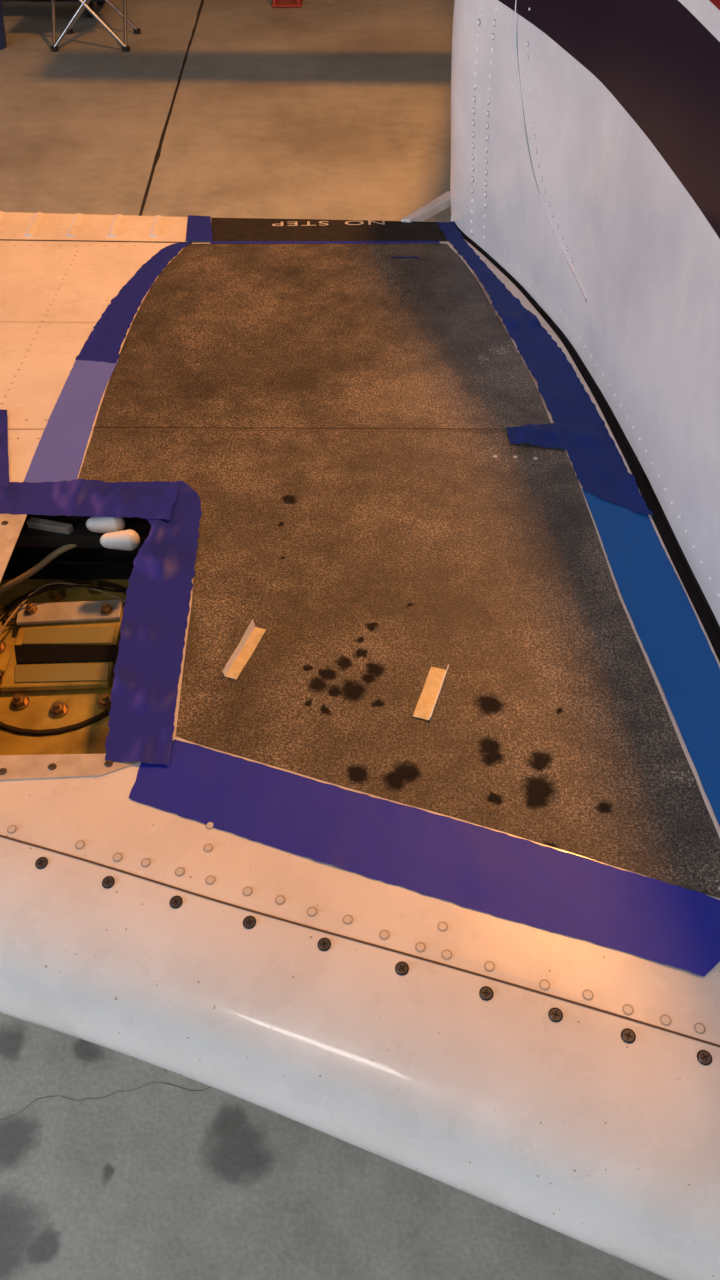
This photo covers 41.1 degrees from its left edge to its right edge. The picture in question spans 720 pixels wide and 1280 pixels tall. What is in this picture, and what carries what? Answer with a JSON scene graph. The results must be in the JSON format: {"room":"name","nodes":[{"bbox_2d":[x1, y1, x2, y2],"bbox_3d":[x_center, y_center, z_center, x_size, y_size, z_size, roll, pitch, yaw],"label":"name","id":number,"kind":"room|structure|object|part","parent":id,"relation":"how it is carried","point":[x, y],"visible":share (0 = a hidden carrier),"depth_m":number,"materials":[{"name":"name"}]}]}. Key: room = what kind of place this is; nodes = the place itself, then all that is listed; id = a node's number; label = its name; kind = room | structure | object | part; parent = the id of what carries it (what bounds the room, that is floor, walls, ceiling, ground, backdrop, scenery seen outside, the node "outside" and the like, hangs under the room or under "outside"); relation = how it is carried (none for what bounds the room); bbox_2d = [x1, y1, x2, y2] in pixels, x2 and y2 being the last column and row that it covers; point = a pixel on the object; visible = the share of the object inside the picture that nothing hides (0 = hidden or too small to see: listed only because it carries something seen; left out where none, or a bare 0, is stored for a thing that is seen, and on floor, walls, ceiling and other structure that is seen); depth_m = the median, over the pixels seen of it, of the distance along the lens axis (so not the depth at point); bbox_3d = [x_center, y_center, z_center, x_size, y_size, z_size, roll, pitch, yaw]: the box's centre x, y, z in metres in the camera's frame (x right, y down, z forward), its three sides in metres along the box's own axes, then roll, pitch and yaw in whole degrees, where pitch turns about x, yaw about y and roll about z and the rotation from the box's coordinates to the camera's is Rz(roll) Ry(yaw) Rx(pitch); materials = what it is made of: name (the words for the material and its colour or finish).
{"room":"aircraft hangar","nodes":[
{"label":"aircraft hangar","id":0,"kind":"room"},
{"bbox_2d":[0,0,667,1279],"bbox_3d":[-0.500,-0.636,2.899,15.000,0.100,17.000,0,45,0],"label":"floor","id":1,"kind":"structure","parent":0,"point":[318,109],"depth_m":3.97,"materials":[{"name":"concrete"}]},
{"bbox_2d":[0,0,6,49],"bbox_3d":[-2.220,-3.635,5.629,0.290,0.280,0.290,0,45,0],"label":"plastic bucket","id":2,"kind":"object","parent":1,"relation":"on","point":[3,44],"visible":1,"depth_m":5.65,"materials":[{"name":"blue"}]},
{"bbox_2d":[1,0,104,16],"bbox_3d":[-2.150,-4.479,6.035,1.000,0.900,0.530,0,45,0],"label":"tool cart","id":3,"kind":"object","parent":1,"relation":"on","point":[87,13],"visible":0.69,"depth_m":6.12,"materials":[{"name":"grey fabric"}]},
{"bbox_2d":[51,0,140,51],"bbox_3d":[-1.590,-3.972,5.491,0.482,0.952,0.488,0,45,0],"label":"folding camp chair","id":4,"kind":"object","parent":1,"relation":"on","point":[68,29],"visible":1,"depth_m":5.63,"materials":[{"name":"silver metal"}]},
{"bbox_2d":[0,1082,209,1119],"bbox_3d":[-0.401,0.707,1.484,1.000,0.001,0.170,0,45,0],"label":"crack","id":5,"kind":"object","parent":1,"relation":"on","point":[150,1082],"depth_m":1.49,"materials":[{"name":"grey concrete"}]},
{"bbox_2d":[139,0,203,215],"bbox_3d":[-1.000,-3.430,5.621,0.412,0.001,9.001,0,45,0],"label":"expansion joint","id":6,"kind":"object","parent":1,"relation":"on","point":[157,155],"visible":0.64,"depth_m":4.74,"materials":[{"name":"grey"}]},
{"bbox_2d":[272,0,302,6],"bbox_3d":[-0.490,-4.492,6.284,0.200,0.554,0.200,0,45,0],"label":"jack stand","id":7,"kind":"object","parent":1,"relation":"on","point":[275,3],"visible":1,"depth_m":6.41,"materials":[{"name":"red metal"}]},
{"bbox_2d":[0,0,719,1279],"bbox_3d":[0.273,-1.280,1.987,3.793,2.100,7.514,8,46,8],"label":"airplane","id":8,"kind":"object","parent":1,"relation":"on","point":[337,415],"visible":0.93,"depth_m":1.15,"materials":[{"name":"white paint"}]},
{"bbox_2d":[0,409,8,486],"bbox_3d":[-0.538,-0.285,1.410,0.043,0.002,0.215,-10,46,-10],"label":"tape strip","id":9,"kind":"object","parent":8,"relation":"on","point":[4,458],"visible":1,"depth_m":1.40,"materials":[{"name":"blue plastic"}]},
{"bbox_3d":[-0.427,-0.152,1.329,0.064,0.025,0.013,11,46,11],"label":"bay bulkhead rail","id":10,"kind":"part","parent":8,"relation":"part of","materials":[{"name":"metal"}]},
{"bbox_3d":[-0.391,0.009,1.277,0.142,0.010,0.157,0,45,0],"label":"bay raised panel","id":11,"kind":"part","parent":8,"relation":"part of","materials":[{"name":"metal"}]},
{"bbox_3d":[-0.384,0.042,1.235,0.124,0.002,0.030,-1,45,-1],"label":"bay plate","id":12,"kind":"part","parent":8,"relation":"part of","materials":[{"name":"beige"}]},
{"bbox_3d":[-0.389,-0.006,1.283,0.122,0.002,0.033,0,45,0],"label":"bay access plate","id":13,"kind":"part","parent":8,"relation":"part of","materials":[{"name":"beige"}]},
{"bbox_2d":[24,359,118,482],"bbox_3d":[-0.438,-0.340,1.470,0.077,0.001,0.380,0,45,0],"label":"tape strip","id":14,"kind":"object","parent":8,"relation":"on","point":[58,456],"visible":1,"depth_m":1.46,"materials":[{"name":"purple plastic"}]},
{"bbox_2d":[0,479,177,520],"bbox_3d":[-0.457,-0.193,1.318,0.409,0.006,0.098,0,45,0],"label":"tape strip","id":15,"kind":"object","parent":8,"relation":"on","point":[77,497],"visible":1,"depth_m":1.32,"materials":[{"name":"blue plastic"}]},
{"bbox_2d":[76,242,191,362],"bbox_3d":[-0.410,-0.633,1.762,0.081,0.002,0.489,6,45,6],"label":"tape strip","id":16,"kind":"object","parent":8,"relation":"on","point":[103,344],"visible":1,"depth_m":1.71,"materials":[{"name":"blue plastic"}]},
{"bbox_2d":[105,480,201,765],"bbox_3d":[-0.245,-0.047,1.171,0.091,0.006,0.504,-3,45,-3],"label":"tape strip","id":17,"kind":"object","parent":8,"relation":"on","point":[147,669],"visible":1,"depth_m":1.13,"materials":[{"name":"blue plastic"}]},
{"bbox_2d":[186,215,212,240],"bbox_3d":[-0.329,-0.848,1.975,0.054,0.001,0.137,-4,45,-4],"label":"tape strip","id":18,"kind":"object","parent":8,"relation":"on","point":[199,228],"visible":1,"depth_m":1.97,"materials":[{"name":"blue plastic"}]},
{"bbox_2d":[223,619,265,679],"bbox_3d":[-0.133,0.010,1.111,0.017,0.014,0.085,14,47,14],"label":"tape","id":19,"kind":"object","parent":8,"relation":"on","point":[253,635],"visible":1,"depth_m":1.11,"materials":[{"name":"beige paper"}]},
{"bbox_2d":[211,241,439,242],"bbox_3d":[-0.070,-0.799,1.928,0.460,0.001,0.011,0,45,0],"label":"tape strip","id":20,"kind":"object","parent":8,"relation":"on","point":[211,241],"visible":1,"depth_m":1.93,"materials":[{"name":"plastic"}]},
{"bbox_2d":[129,739,719,975],"bbox_3d":[0.061,0.203,0.926,0.631,0.001,0.092,14,47,13],"label":"tape strip","id":21,"kind":"object","parent":8,"relation":"on","point":[464,864],"visible":1,"depth_m":0.92,"materials":[{"name":"blue plastic"}]},
{"bbox_2d":[413,664,448,719],"bbox_3d":[0.079,0.056,1.066,0.020,0.012,0.078,13,46,13],"label":"tape","id":22,"kind":"object","parent":8,"relation":"on","point":[426,703],"visible":1,"depth_m":1.07,"materials":[{"name":"beige paper"}]},
{"bbox_2d":[505,421,572,448],"bbox_3d":[0.271,-0.308,1.431,0.104,0.006,0.076,0,45,0],"label":"tape strip","id":23,"kind":"object","parent":8,"relation":"on","point":[550,435],"visible":1,"depth_m":1.43,"materials":[{"name":"blue plastic"}]},
{"bbox_2d":[437,221,652,515],"bbox_3d":[0.287,-0.521,1.646,0.094,0.006,1.024,-7,45,-7],"label":"tape strip","id":24,"kind":"object","parent":8,"relation":"on","point":[598,465],"visible":1,"depth_m":1.51,"materials":[{"name":"blue plastic"}]},
{"bbox_2d":[582,488,719,825],"bbox_3d":[0.373,0.024,1.106,0.081,0.001,0.678,-3,45,-3],"label":"tape strip","id":25,"kind":"object","parent":8,"relation":"on","point":[686,668],"visible":1,"depth_m":1.14,"materials":[{"name":"blue plastic"}]}
]}

